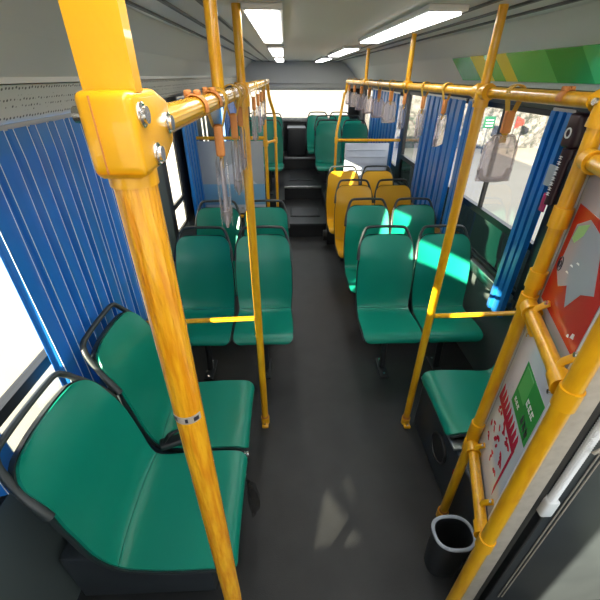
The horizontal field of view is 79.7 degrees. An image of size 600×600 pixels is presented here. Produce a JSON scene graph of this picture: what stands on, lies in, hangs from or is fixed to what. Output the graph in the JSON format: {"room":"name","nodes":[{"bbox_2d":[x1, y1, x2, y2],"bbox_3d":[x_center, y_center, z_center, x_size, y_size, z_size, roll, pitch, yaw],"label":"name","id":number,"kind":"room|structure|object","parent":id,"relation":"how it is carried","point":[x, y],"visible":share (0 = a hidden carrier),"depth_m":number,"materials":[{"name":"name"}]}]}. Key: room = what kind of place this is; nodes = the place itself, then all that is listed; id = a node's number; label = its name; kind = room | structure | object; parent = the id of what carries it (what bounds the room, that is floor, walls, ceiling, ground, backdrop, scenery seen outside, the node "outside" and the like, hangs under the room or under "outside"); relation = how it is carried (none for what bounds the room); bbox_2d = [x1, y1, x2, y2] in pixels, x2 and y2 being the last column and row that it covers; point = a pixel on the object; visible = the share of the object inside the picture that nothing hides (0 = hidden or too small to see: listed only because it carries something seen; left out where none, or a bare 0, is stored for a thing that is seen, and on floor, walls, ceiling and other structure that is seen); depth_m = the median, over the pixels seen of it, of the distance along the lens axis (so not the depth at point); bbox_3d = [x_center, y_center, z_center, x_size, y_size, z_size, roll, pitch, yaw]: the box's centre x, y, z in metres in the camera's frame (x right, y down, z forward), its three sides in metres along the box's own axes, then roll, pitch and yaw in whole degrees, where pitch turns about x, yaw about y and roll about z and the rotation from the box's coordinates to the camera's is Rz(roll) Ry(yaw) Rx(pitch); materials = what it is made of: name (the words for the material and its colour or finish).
{"room":"vehicle interior","nodes":[
{"label":"vehicle interior","id":0,"kind":"room"},
{"bbox_2d":[0,77,231,599],"bbox_3d":[-1.156,-1.127,3.555,0.050,2.350,10.700,-1,32,-2],"label":"wall","id":1,"kind":"structure","parent":0,"point":[31,549],"depth_m":1.43,"materials":[{"name":"grey"}]},
{"bbox_2d":[0,433,13,496],"bbox_3d":[-0.963,0.251,0.825,0.041,1.014,0.404,-1,32,-2],"label":"curtain","id":2,"kind":"object","parent":1,"relation":"hanging from","point":[6,453],"visible":0.39,"depth_m":1.17,"materials":[{"name":"blue fabric"}]},
{"bbox_2d":[0,349,50,505],"bbox_3d":[-1.077,-0.188,1.632,0.040,1.100,2.200,-1,32,-2],"label":"window","id":3,"kind":"structure","parent":1,"relation":"in","point":[29,377],"depth_m":1.36,"materials":[{"name":"black glass"}]},
{"bbox_2d":[0,113,146,388],"bbox_3d":[-1.006,-0.338,1.954,0.045,1.214,1.515,-1,32,-2],"label":"curtain","id":4,"kind":"object","parent":1,"relation":"hanging from","point":[65,252],"visible":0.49,"depth_m":1.49,"materials":[{"name":"blue fabric"}]},
{"bbox_2d":[0,77,236,124],"bbox_3d":[-1.065,-1.626,2.775,0.100,0.135,9.700,-1,32,-2],"label":"trim","id":5,"kind":"structure","parent":1,"relation":"attached to","point":[19,102],"depth_m":1.43,"materials":[{"name":"grey plastic"}]},
{"bbox_2d":[0,0,251,83],"bbox_3d":[-0.914,-1.792,2.676,0.400,0.245,9.700,-1,32,-2],"label":"wall panel","id":6,"kind":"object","parent":1,"relation":"attached to","point":[35,47],"depth_m":1.30,"materials":[{"name":"grey plastic"}]},
{"bbox_2d":[163,98,188,232],"bbox_3d":[-1.142,-1.164,3.191,0.040,1.100,0.400,-1,32,-2],"label":"window","id":7,"kind":"structure","parent":1,"relation":"in","point":[172,162],"depth_m":3.31,"materials":[{"name":"white glass"}]},
{"bbox_2d":[176,95,205,217],"bbox_3d":[-1.083,-1.454,3.708,0.039,1.144,0.586,-1,32,-2],"label":"curtain","id":8,"kind":"object","parent":1,"relation":"hanging from","point":[189,132],"visible":0.6,"depth_m":3.65,"materials":[{"name":"blue fabric"}]},
{"bbox_2d":[200,91,209,140],"bbox_3d":[-1.169,-1.695,4.746,0.095,1.850,0.480,-1,32,-2],"label":"window","id":9,"kind":"structure","parent":1,"relation":"in","point":[204,120],"depth_m":4.48,"materials":[{"name":"glass"}]},
{"bbox_2d":[223,87,236,140],"bbox_3d":[-1.192,-3.201,6.328,0.042,0.924,1.717,-1,32,-2],"label":"curtain","id":10,"kind":"object","parent":1,"relation":"hanging from","point":[232,109],"visible":0.19,"depth_m":5.87,"materials":[{"name":"blue fabric"}]},
{"bbox_2d":[77,222,473,599],"bbox_3d":[0.125,-0.169,4.209,2.620,0.060,10.700,-1,32,-2],"label":"floor","id":11,"kind":"structure","parent":0,"point":[350,498],"depth_m":2.25,"materials":[{"name":"grey plastic"}]},
{"bbox_2d":[58,0,241,599],"bbox_3d":[-0.196,0.544,0.864,0.073,2.280,0.150,-1,32,-2],"label":"pole","id":12,"kind":"object","parent":11,"relation":"on","point":[128,127],"visible":1,"depth_m":0.41,"materials":[{"name":"yellow metal"}]},
{"bbox_2d":[59,439,248,595],"bbox_3d":[-0.639,0.955,1.941,0.755,0.438,0.880,-1,32,-2],"label":"bench","id":13,"kind":"object","parent":11,"relation":"on","point":[92,579],"visible":0.25,"depth_m":1.61,"materials":[{"name":"grey plastic"}]},
{"bbox_2d":[0,371,247,574],"bbox_3d":[-0.601,0.661,1.425,0.697,0.724,0.529,-1,32,-2],"label":"seat","id":14,"kind":"object","parent":13,"relation":"on","point":[84,467],"visible":0.94,"depth_m":1.41,"materials":[{"name":"green plastic"}]},
{"bbox_2d":[79,302,254,452],"bbox_3d":[-0.610,0.392,1.855,0.679,0.724,0.485,-1,32,-2],"label":"seat","id":15,"kind":"object","parent":13,"relation":"on","point":[124,355],"visible":0.81,"depth_m":1.84,"materials":[{"name":"green plastic"}]},
{"bbox_2d":[159,428,181,450],"bbox_3d":[-0.624,0.674,1.778,0.140,0.076,0.078,-12,34,-19],"label":"belt","id":16,"kind":"object","parent":15,"relation":"attached to","point":[170,440],"visible":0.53,"depth_m":1.75,"materials":[{"name":"black fabric"}]},
{"bbox_2d":[174,226,235,379],"bbox_3d":[-0.732,0.050,2.776,0.456,1.084,0.601,-1,32,-2],"label":"seat","id":17,"kind":"object","parent":11,"relation":"on","point":[204,264],"visible":0.86,"depth_m":2.79,"materials":[{"name":"green plastic"}]},
{"bbox_2d":[195,200,242,295],"bbox_3d":[-0.747,-0.310,3.352,0.441,1.084,0.601,-1,32,-2],"label":"seat","id":18,"kind":"object","parent":11,"relation":"on","point":[206,216],"visible":0.27,"depth_m":3.33,"materials":[{"name":"green plastic"}]},
{"bbox_2d":[196,83,278,217],"bbox_3d":[-0.672,-1.277,4.028,0.925,2.007,0.219,-8,33,-13],"label":"frame","id":19,"kind":"object","parent":11,"relation":"on","point":[206,150],"visible":0.64,"depth_m":3.92,"materials":[{"name":"yellow paint"}]},
{"bbox_2d":[231,3,269,427],"bbox_3d":[-0.239,-0.111,1.909,0.063,2.280,0.105,-1,32,-2],"label":"pole","id":20,"kind":"object","parent":11,"relation":"on","point":[235,7],"visible":0.86,"depth_m":1.68,"materials":[{"name":"yellow metal"}]},
{"bbox_2d":[146,316,254,323],"bbox_3d":[-0.655,0.121,2.040,0.792,0.053,0.027,-1,32,-2],"label":"bar","id":21,"kind":"object","parent":20,"relation":"attached to","point":[240,318],"visible":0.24,"depth_m":2.03,"materials":[{"name":"yellow paint"}]},
{"bbox_2d":[233,225,293,378],"bbox_3d":[-0.277,0.043,2.791,0.456,1.084,0.601,-1,32,-2],"label":"seat","id":22,"kind":"object","parent":11,"relation":"on","point":[275,255],"visible":0.89,"depth_m":2.79,"materials":[{"name":"green plastic"}]},
{"bbox_2d":[243,199,289,239],"bbox_3d":[-0.307,-0.318,3.366,0.441,1.084,0.601,-1,32,-2],"label":"seat","id":23,"kind":"object","parent":11,"relation":"on","point":[274,216],"visible":0.24,"depth_m":3.34,"materials":[{"name":"green plastic"}]},
{"bbox_2d":[322,221,334,244],"bbox_3d":[0.827,-0.971,5.155,1.010,0.300,0.295,-1,32,-2],"label":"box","id":24,"kind":"object","parent":11,"relation":"on","point":[327,236],"visible":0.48,"depth_m":5.08,"materials":[{"name":"black plastic"}]},
{"bbox_2d":[326,165,359,260],"bbox_3d":[0.556,-1.104,4.628,0.441,1.084,0.601,-1,32,-2],"label":"seat","id":25,"kind":"object","parent":11,"relation":"on","point":[333,177],"visible":0.38,"depth_m":4.60,"materials":[{"name":"yellow plastic"}]},
{"bbox_2d":[334,179,372,257],"bbox_3d":[0.606,-0.733,4.035,0.441,1.084,0.601,-1,32,-2],"label":"seat","id":26,"kind":"object","parent":11,"relation":"on","point":[344,194],"visible":0.43,"depth_m":4.01,"materials":[{"name":"yellow plastic"}]},
{"bbox_2d":[343,198,389,292],"bbox_3d":[0.644,-0.352,3.426,0.441,1.084,0.601,-1,32,-2],"label":"seat","id":27,"kind":"object","parent":11,"relation":"on","point":[357,217],"visible":0.47,"depth_m":3.41,"materials":[{"name":"green plastic"}]},
{"bbox_2d":[333,83,399,178],"bbox_3d":[0.880,-1.909,5.065,0.869,1.987,0.390,-1,32,-2],"label":"frame","id":28,"kind":"object","parent":11,"relation":"on","point":[359,155],"visible":0.56,"depth_m":4.81,"materials":[{"name":"yellow paint"}]},
{"bbox_2d":[360,165,393,204],"bbox_3d":[0.996,-1.111,4.641,0.441,1.084,0.601,-1,32,-2],"label":"seat","id":29,"kind":"object","parent":11,"relation":"on","point":[373,177],"visible":0.3,"depth_m":4.61,"materials":[{"name":"yellow plastic"}]},
{"bbox_2d":[355,225,421,377],"bbox_3d":[0.672,0.035,2.808,0.456,1.084,0.601,-1,32,-2],"label":"seat","id":30,"kind":"object","parent":11,"relation":"on","point":[384,273],"visible":0.99,"depth_m":2.81,"materials":[{"name":"green plastic"}]},
{"bbox_2d":[373,179,411,233],"bbox_3d":[1.046,-0.740,4.049,0.441,1.084,0.601,-1,32,-2],"label":"seat","id":31,"kind":"object","parent":11,"relation":"on","point":[390,194],"visible":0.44,"depth_m":4.02,"materials":[{"name":"yellow plastic"}]},
{"bbox_2d":[390,197,435,312],"bbox_3d":[1.083,-0.359,3.440,0.441,1.084,0.601,-1,32,-2],"label":"seat","id":32,"kind":"object","parent":11,"relation":"on","point":[414,217],"visible":0.36,"depth_m":3.42,"materials":[{"name":"green plastic"}]},
{"bbox_2d":[414,376,474,560],"bbox_3d":[1.129,0.920,2.025,0.666,0.418,0.975,-1,32,-2],"label":"box","id":33,"kind":"object","parent":11,"relation":"on","point":[443,452],"visible":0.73,"depth_m":2.03,"materials":[{"name":"grey plastic"}]},
{"bbox_2d":[422,364,494,437],"bbox_3d":[1.113,0.337,1.934,0.679,0.724,0.485,-1,32,-2],"label":"seat","id":34,"kind":"object","parent":33,"relation":"on","point":[455,396],"visible":0.24,"depth_m":2.11,"materials":[{"name":"green plastic"}]},
{"bbox_2d":[411,224,483,370],"bbox_3d":[1.124,0.028,2.822,0.456,1.084,0.601,-1,32,-2],"label":"seat","id":35,"kind":"object","parent":11,"relation":"on","point":[428,246],"visible":0.85,"depth_m":2.82,"materials":[{"name":"green plastic"}]},
{"bbox_2d":[424,515,475,576],"bbox_3d":[0.701,1.183,1.714,0.195,0.300,0.159,-1,32,-2],"label":"waste bin","id":36,"kind":"object","parent":11,"relation":"on","point":[451,538],"visible":0.92,"depth_m":1.69,"materials":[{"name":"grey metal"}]},
{"bbox_2d":[401,4,508,428],"bbox_3d":[0.737,-0.107,1.909,0.063,2.280,0.105,-1,32,-2],"label":"pole","id":37,"kind":"object","parent":11,"relation":"on","point":[480,102],"visible":0.96,"depth_m":1.64,"materials":[{"name":"yellow metal"}]},
{"bbox_2d":[434,311,515,317],"bbox_3d":[1.103,0.079,2.043,0.685,0.042,0.027,-1,32,-2],"label":"bar","id":38,"kind":"object","parent":37,"relation":"attached to","point":[494,313],"visible":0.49,"depth_m":2.03,"materials":[{"name":"yellow paint"}]},
{"bbox_2d":[436,89,599,516],"bbox_3d":[0.779,0.337,1.433,0.064,2.033,0.085,-1,32,-2],"label":"pole","id":39,"kind":"object","parent":11,"relation":"on","point":[562,213],"visible":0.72,"depth_m":1.17,"materials":[{"name":"yellow metal"}]},
{"bbox_2d":[474,145,599,520],"bbox_3d":[0.740,0.185,1.140,0.047,1.340,0.394,9,33,14],"label":"partition panel","id":40,"kind":"object","parent":39,"relation":"attached to","point":[569,298],"visible":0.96,"depth_m":1.11,"materials":[{"name":"grey plastic"}]},
{"bbox_2d":[507,377,520,438],"bbox_3d":[0.758,0.371,1.265,0.001,0.043,0.256,9,33,14],"label":"print","id":41,"kind":"object","parent":40,"relation":"on","point":[513,397],"depth_m":1.27,"materials":[{"name":"red"}]},
{"bbox_2d":[479,328,552,515],"bbox_3d":[0.758,0.429,1.298,0.113,0.700,0.322,-1,32,-2],"label":"poster","id":42,"kind":"object","parent":40,"relation":"attached to","point":[521,402],"depth_m":1.27,"materials":[{"name":"paper"}]},
{"bbox_2d":[541,204,599,353],"bbox_3d":[0.759,-0.063,0.987,0.002,0.315,0.320,9,33,14],"label":"poster","id":43,"kind":"object","parent":40,"relation":"attached to","point":[570,294],"depth_m":0.98,"materials":[{"name":"red paper"}]},
{"bbox_2d":[446,313,599,599],"bbox_3d":[0.648,0.463,0.998,0.059,2.280,0.084,-1,32,-2],"label":"pole","id":44,"kind":"object","parent":11,"relation":"on","point":[570,392],"visible":1,"depth_m":0.96,"materials":[{"name":"yellow metal"}]},
{"bbox_2d":[466,440,487,537],"bbox_3d":[0.714,0.748,1.448,0.061,0.061,0.395,9,33,14],"label":"bar","id":45,"kind":"object","parent":44,"relation":"attached to","point":[480,515],"visible":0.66,"depth_m":1.43,"materials":[{"name":"yellow paint"}]},
{"bbox_2d":[466,440,480,457],"bbox_3d":[0.765,0.660,1.588,0.061,0.061,0.050,9,33,14],"label":"socket","id":46,"kind":"object","parent":45,"relation":"attached to","point":[471,452],"depth_m":1.57,"materials":[{"name":"orange paint"}]},
{"bbox_2d":[473,518,487,537],"bbox_3d":[0.663,0.835,1.308,0.061,0.061,0.050,9,33,14],"label":"socket","id":47,"kind":"object","parent":45,"relation":"attached to","point":[479,524],"depth_m":1.30,"materials":[{"name":"orange paint"}]},
{"bbox_2d":[520,299,568,393],"bbox_3d":[0.716,0.120,1.056,0.061,0.061,0.395,9,33,14],"label":"bar","id":48,"kind":"object","parent":44,"relation":"attached to","point":[549,354],"visible":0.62,"depth_m":1.02,"materials":[{"name":"yellow paint"}]},
{"bbox_2d":[520,299,542,320],"bbox_3d":[0.767,0.033,1.196,0.061,0.061,0.050,9,33,14],"label":"socket","id":49,"kind":"object","parent":48,"relation":"attached to","point":[526,306],"depth_m":1.18,"materials":[{"name":"orange paint"}]},
{"bbox_2d":[546,367,568,393],"bbox_3d":[0.665,0.208,0.916,0.061,0.061,0.050,9,33,14],"label":"socket","id":50,"kind":"object","parent":48,"relation":"attached to","point":[554,375],"depth_m":0.91,"materials":[{"name":"orange paint"}]},
{"bbox_2d":[576,148,599,177],"bbox_3d":[0.718,-0.278,0.806,0.061,0.061,0.395,9,33,14],"label":"bar","id":51,"kind":"object","parent":44,"relation":"attached to","point":[588,161],"visible":1,"depth_m":0.92,"materials":[{"name":"yellow paint"}]},
{"bbox_2d":[461,367,599,599],"bbox_3d":[1.086,0.630,1.167,0.794,1.820,0.059,-1,32,-2],"label":"door","id":52,"kind":"structure","parent":11,"relation":"on","point":[548,548],"depth_m":1.29,"materials":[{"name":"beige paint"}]},
{"bbox_2d":[240,151,342,236],"bbox_3d":[0.015,-2.131,6.683,2.520,0.640,3.420,-1,32,-2],"label":"floor","id":53,"kind":"structure","parent":0,"point":[291,197],"depth_m":6.29,"materials":[{"name":"black plastic"}]},
{"bbox_2d":[256,119,283,194],"bbox_3d":[-0.495,-2.348,5.930,0.456,1.084,0.601,-1,32,-2],"label":"seat","id":54,"kind":"object","parent":53,"relation":"on","point":[270,127],"visible":0.56,"depth_m":5.94,"materials":[{"name":"green plastic"}]},
{"bbox_2d":[261,113,283,176],"bbox_3d":[-0.538,-2.984,6.946,0.456,1.084,0.601,-1,32,-2],"label":"seat","id":55,"kind":"object","parent":53,"relation":"on","point":[277,117],"visible":0.2,"depth_m":6.92,"materials":[{"name":"green plastic"}]},
{"bbox_2d":[287,124,305,155],"bbox_3d":[-0.077,-3.355,7.536,0.390,0.530,0.630,-1,32,-2],"label":"engine cover","id":56,"kind":"object","parent":53,"relation":"on","point":[296,133],"visible":1,"depth_m":7.27,"materials":[{"name":"black plastic"}]},
{"bbox_2d":[289,175,313,179],"bbox_3d":[0.029,-2.307,6.762,0.460,0.015,0.400,-1,32,-2],"label":"floor hatch","id":57,"kind":"object","parent":53,"relation":"on","point":[291,177],"visible":1,"depth_m":6.72,"materials":[{"name":"grey metal"}]},
{"bbox_2d":[290,208,319,216],"bbox_3d":[0.076,-1.405,5.735,0.460,0.015,0.400,-1,32,-2],"label":"floor hatch","id":58,"kind":"object","parent":53,"relation":"on","point":[294,212],"visible":1,"depth_m":5.69,"materials":[{"name":"grey metal"}]},
{"bbox_2d":[290,223,325,225],"bbox_3d":[0.094,-1.117,5.313,0.640,0.036,0.042,-1,32,-2],"label":"trim","id":59,"kind":"structure","parent":53,"relation":"attached to","point":[291,224],"depth_m":5.30,"materials":[{"name":"grey metal"}]},
{"bbox_2d":[306,111,327,173],"bbox_3d":[0.361,-3.158,7.229,0.456,1.084,0.601,-1,32,-2],"label":"seat","id":60,"kind":"object","parent":53,"relation":"on","point":[311,119],"visible":0.53,"depth_m":7.21,"materials":[{"name":"green plastic"}]},
{"bbox_2d":[314,115,336,182],"bbox_3d":[0.487,-2.762,6.597,0.456,1.084,0.601,-1,32,-2],"label":"seat","id":61,"kind":"object","parent":53,"relation":"on","point":[316,120],"visible":0.17,"depth_m":6.57,"materials":[{"name":"green plastic"}]},
{"bbox_2d":[315,119,343,190],"bbox_3d":[0.474,-2.364,5.961,0.456,1.084,0.601,-1,32,-2],"label":"seat","id":62,"kind":"object","parent":53,"relation":"on","point":[324,133],"visible":0.86,"depth_m":5.98,"materials":[{"name":"green plastic"}]},
{"bbox_2d":[340,115,361,160],"bbox_3d":[0.927,-2.769,6.611,0.456,1.084,0.601,-1,32,-2],"label":"seat","id":63,"kind":"object","parent":53,"relation":"on","point":[342,120],"visible":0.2,"depth_m":6.58,"materials":[{"name":"green plastic"}]},
{"bbox_2d":[341,119,367,167],"bbox_3d":[0.914,-2.371,5.974,0.456,1.084,0.601,-1,32,-2],"label":"seat","id":64,"kind":"object","parent":53,"relation":"on","point":[349,131],"visible":0.48,"depth_m":5.95,"materials":[{"name":"green plastic"}]},
{"bbox_2d":[248,88,358,163],"bbox_3d":[-0.044,-3.736,7.729,2.620,2.350,0.060,-1,32,-2],"label":"wall","id":65,"kind":"structure","parent":0,"point":[353,99],"depth_m":7.59,"materials":[{"name":"black plastic"}]},
{"bbox_2d":[236,61,362,87],"bbox_3d":[-0.034,-4.404,7.034,2.520,0.440,0.390,-1,32,-2],"label":"trim","id":66,"kind":"structure","parent":65,"relation":"attached to","point":[286,74],"depth_m":6.86,"materials":[{"name":"grey"}]},
{"bbox_2d":[257,88,344,121],"bbox_3d":[-0.018,-4.070,7.500,2.070,0.620,0.044,-1,32,-2],"label":"window","id":67,"kind":"structure","parent":65,"relation":"in","point":[285,119],"depth_m":7.35,"materials":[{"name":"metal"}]},
{"bbox_2d":[125,0,599,61],"bbox_3d":[0.132,-2.149,2.969,2.620,0.068,10.700,-1,32,-2],"label":"ceiling","id":68,"kind":"structure","parent":0,"point":[312,29],"depth_m":1.69,"materials":[{"name":"grey plastic"}]},
{"bbox_2d":[167,0,268,132],"bbox_3d":[-0.258,-1.312,1.957,0.039,0.294,3.675,-1,32,-2],"label":"grab rail","id":69,"kind":"object","parent":68,"relation":"hanging from","point":[186,111],"visible":0.59,"depth_m":0.85,"materials":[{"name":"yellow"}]},
{"bbox_2d":[183,89,208,112],"bbox_3d":[-0.203,-0.385,0.695,0.051,0.038,0.030,-1,32,-2],"label":"wrap","id":70,"kind":"object","parent":69,"relation":"on","point":[187,93],"visible":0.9,"depth_m":0.68,"materials":[{"name":"orange leather"}]},
{"bbox_2d":[202,87,222,105],"bbox_3d":[-0.210,-0.480,0.848,0.051,0.038,0.030,-1,32,-2],"label":"wrap","id":71,"kind":"object","parent":69,"relation":"attached to","point":[205,90],"visible":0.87,"depth_m":0.83,"materials":[{"name":"orange leather"}]},
{"bbox_2d":[202,86,232,226],"bbox_3d":[-0.212,-0.378,0.970,0.062,0.342,0.142,-1,32,-2],"label":"strap","id":72,"kind":"object","parent":69,"relation":"hanging from","point":[218,128],"visible":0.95,"depth_m":0.94,"materials":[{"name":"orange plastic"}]},
{"bbox_2d":[224,84,243,192],"bbox_3d":[-0.223,-0.548,1.242,0.062,0.342,0.142,-1,32,-2],"label":"strap","id":73,"kind":"object","parent":69,"relation":"hanging from","point":[233,116],"visible":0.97,"depth_m":1.22,"materials":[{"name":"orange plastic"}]},
{"bbox_2d":[231,84,247,168],"bbox_3d":[-0.230,-0.665,1.392,0.053,0.294,0.122,-1,32,-2],"label":"strap","id":74,"kind":"object","parent":69,"relation":"hanging from","point":[239,115],"visible":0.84,"depth_m":1.37,"materials":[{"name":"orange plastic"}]},
{"bbox_2d":[249,81,258,140],"bbox_3d":[-0.256,-1.052,2.010,0.053,0.294,0.122,-1,32,-2],"label":"strap","id":75,"kind":"object","parent":69,"relation":"hanging from","point":[253,98],"visible":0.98,"depth_m":2.00,"materials":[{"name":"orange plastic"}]},
{"bbox_2d":[255,80,261,132],"bbox_3d":[-0.268,-1.238,2.307,0.053,0.294,0.122,-1,32,-2],"label":"strap","id":76,"kind":"object","parent":69,"relation":"hanging from","point":[257,95],"visible":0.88,"depth_m":2.29,"materials":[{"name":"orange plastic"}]},
{"bbox_2d":[240,2,283,42],"bbox_3d":[-0.164,-1.446,1.921,0.150,0.028,1.500,-1,32,-2],"label":"recessed light","id":77,"kind":"object","parent":68,"relation":"in","point":[266,18],"visible":1,"depth_m":1.47,"materials":[{"name":"white plastic"}]},
{"bbox_2d":[246,10,281,42],"bbox_3d":[-0.164,-1.438,1.926,0.120,0.008,1.440,-1,32,-2],"label":"diffuser","id":78,"kind":"object","parent":77,"relation":"attached to","point":[267,24],"depth_m":1.59,"materials":[{"name":"white plastic"}]},
{"bbox_2d":[267,45,283,56],"bbox_3d":[-0.242,-2.613,3.784,0.150,0.028,1.500,-1,32,-2],"label":"recessed light","id":79,"kind":"object","parent":68,"relation":"in","point":[275,50],"visible":0.98,"depth_m":3.33,"materials":[{"name":"white plastic"}]},
{"bbox_2d":[269,48,282,56],"bbox_3d":[-0.242,-2.605,3.790,0.120,0.008,1.440,-1,32,-2],"label":"diffuser","id":80,"kind":"object","parent":79,"relation":"attached to","point":[274,51],"depth_m":3.47,"materials":[{"name":"white plastic"}]},
{"bbox_2d":[327,46,360,56],"bbox_3d":[0.438,-2.624,3.806,0.150,0.028,1.500,-1,32,-2],"label":"recessed light","id":81,"kind":"object","parent":68,"relation":"in","point":[343,50],"visible":0.98,"depth_m":3.43,"materials":[{"name":"white plastic"}]},
{"bbox_2d":[329,49,358,56],"bbox_3d":[0.438,-2.616,3.811,0.120,0.008,1.440,-1,32,-2],"label":"diffuser","id":82,"kind":"object","parent":81,"relation":"attached to","point":[339,52],"depth_m":3.60,"materials":[{"name":"white plastic"}]},
{"bbox_2d":[358,4,469,43],"bbox_3d":[0.515,-1.457,1.942,0.150,0.028,1.500,-1,32,-2],"label":"recessed light","id":83,"kind":"object","parent":68,"relation":"in","point":[430,14],"visible":0.99,"depth_m":1.53,"materials":[{"name":"white plastic"}]},
{"bbox_2d":[346,34,593,108],"bbox_3d":[0.695,-1.794,2.743,0.053,0.306,4.400,-1,32,-2],"label":"grab rail","id":84,"kind":"object","parent":68,"relation":"hanging from","point":[577,99],"visible":0.94,"depth_m":1.36,"materials":[{"name":"yellow metal"}]},
{"bbox_2d":[415,81,430,137],"bbox_3d":[0.725,-1.127,2.135,0.119,0.294,0.055,-27,41,-36],"label":"strap","id":85,"kind":"object","parent":84,"relation":"hanging from","point":[423,100],"visible":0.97,"depth_m":2.10,"materials":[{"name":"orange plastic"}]},
{"bbox_2d":[433,82,453,146],"bbox_3d":[0.737,-0.952,1.855,0.120,0.294,0.054,-25,40,-34],"label":"strap","id":86,"kind":"object","parent":84,"relation":"hanging from","point":[445,101],"visible":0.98,"depth_m":1.81,"materials":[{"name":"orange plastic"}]},
{"bbox_2d":[482,84,526,181],"bbox_3d":[0.770,-0.618,1.357,0.141,0.339,0.030,-1,32,-2],"label":"strap","id":87,"kind":"object","parent":84,"relation":"hanging from","point":[509,116],"visible":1,"depth_m":1.32,"materials":[{"name":"orange leather"}]},
{"bbox_2d":[555,86,575,101],"bbox_3d":[0.768,-0.592,1.031,0.051,0.038,0.030,-1,32,-2],"label":"wrap","id":88,"kind":"object","parent":84,"relation":"on","point":[564,89],"visible":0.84,"depth_m":1.02,"materials":[{"name":"orange leather"}]},
{"bbox_2d":[357,85,551,370],"bbox_3d":[1.412,-1.169,3.636,0.050,2.350,10.700,-1,32,-2],"label":"wall","id":89,"kind":"structure","parent":0,"point":[482,355],"depth_m":2.87,"materials":[{"name":"grey plastic"}]},
{"bbox_2d":[362,88,403,168],"bbox_3d":[1.306,-2.936,5.931,0.036,0.910,2.730,-1,32,-2],"label":"window","id":90,"kind":"structure","parent":89,"relation":"in","point":[366,89],"depth_m":6.85,"materials":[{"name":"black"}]},
{"bbox_2d":[368,88,400,167],"bbox_3d":[1.240,-2.696,5.535,0.036,0.924,1.666,-1,32,-2],"label":"curtain","id":91,"kind":"object","parent":89,"relation":"hanging from","point":[386,129],"visible":0.75,"depth_m":5.28,"materials":[{"name":"blue fabric"}]},
{"bbox_2d":[410,93,467,224],"bbox_3d":[1.320,-1.424,3.597,0.041,1.084,0.939,-1,32,-2],"label":"curtain","id":92,"kind":"object","parent":89,"relation":"hanging from","point":[433,165],"visible":0.87,"depth_m":3.47,"materials":[{"name":"blue fabric"}]},
{"bbox_2d":[394,183,514,310],"bbox_3d":[1.369,-0.776,3.715,0.045,0.100,3.060,-1,32,-2],"label":"trim","id":93,"kind":"structure","parent":89,"relation":"attached to","point":[481,273],"depth_m":2.75,"materials":[{"name":"metal"}]},
{"bbox_2d":[440,99,479,232],"bbox_3d":[1.348,-1.060,3.035,0.032,1.104,0.273,-1,32,-2],"label":"curtain","id":94,"kind":"object","parent":89,"relation":"hanging from","point":[469,112],"visible":0.35,"depth_m":3.03,"materials":[{"name":"blue fabric"}]},
{"bbox_2d":[342,1,599,90],"bbox_3d":[1.185,-1.814,2.751,0.440,0.275,9.700,-1,32,-2],"label":"wall panel","id":95,"kind":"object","parent":89,"relation":"attached to","point":[579,25],"depth_m":2.08,"materials":[{"name":"grey plastic"}]},
{"bbox_2d":[397,92,550,294],"bbox_3d":[1.411,-1.281,3.401,0.040,1.090,3.060,-1,32,-2],"label":"window","id":96,"kind":"structure","parent":89,"relation":"in","point":[488,234],"depth_m":2.80,"materials":[{"name":"black metal"}]},
{"bbox_2d":[359,79,594,112],"bbox_3d":[1.354,-1.652,2.859,0.100,0.105,9.700,-1,32,-2],"label":"trim","id":97,"kind":"structure","parent":89,"relation":"attached to","point":[526,104],"depth_m":2.33,"materials":[{"name":"grey"}]},
{"bbox_2d":[452,44,599,83],"bbox_3d":[1.197,-1.194,1.841,0.118,0.135,1.900,-1,32,-2],"label":"advertisement banner","id":98,"kind":"object","parent":89,"relation":"attached to","point":[575,64],"visible":0.86,"depth_m":1.77,"materials":[{"name":"green"}]},
{"bbox_2d":[486,107,578,317],"bbox_3d":[1.380,-0.463,2.223,0.039,1.274,0.182,-1,32,-2],"label":"curtain","id":99,"kind":"object","parent":89,"relation":"hanging from","point":[549,150],"visible":0.92,"depth_m":2.16,"materials":[{"name":"blue fabric"}]},
{"bbox_2d":[513,149,577,302],"bbox_3d":[1.434,-0.407,2.001,0.035,1.095,0.240,-1,32,-2],"label":"trim","id":100,"kind":"structure","parent":89,"relation":"attached to","point":[543,227],"depth_m":2.12,"materials":[{"name":"black plastic"}]},
{"bbox_2d":[538,112,589,211],"bbox_3d":[1.367,-0.706,1.888,0.094,0.500,0.149,-1,32,-2],"label":"holder","id":101,"kind":"object","parent":89,"relation":"attached to","point":[574,132],"visible":0.97,"depth_m":1.81,"materials":[{"name":"black plastic"}]},
{"label":"outside","id":102,"kind":"structure","parent":0,"visible":0},
{"bbox_2d":[0,90,547,450],"bbox_3d":[-0.715,-8.480,18.272,120.000,0.100,120.000,-1,32,-2],"label":"ground","id":103,"kind":"structure","parent":102,"point":[20,343],"depth_m":8.50,"materials":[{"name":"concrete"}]},
{"bbox_2d":[393,95,548,148],"bbox_3d":[23.689,-7.905,14.191,41.300,3.400,1.349,-1,32,-2],"label":"stone wall","id":104,"kind":"structure","parent":103,"relation":"on","point":[529,134],"depth_m":14.00,"materials":[{"name":"beige stone"}]},
{"bbox_2d":[481,116,496,152],"bbox_3d":[6.764,-5.992,13.078,0.400,1.240,0.088,-1,32,-2],"label":"road sign","id":105,"kind":"object","parent":103,"relation":"on","point":[489,121],"visible":1,"depth_m":12.84,"materials":[{"name":"green metal"}]},
{"bbox_2d":[506,114,523,153],"bbox_3d":[7.864,-6.029,13.086,0.340,1.300,0.066,-1,32,-2],"label":"flag","id":106,"kind":"object","parent":103,"relation":"on","point":[519,121],"visible":1,"depth_m":12.90,"materials":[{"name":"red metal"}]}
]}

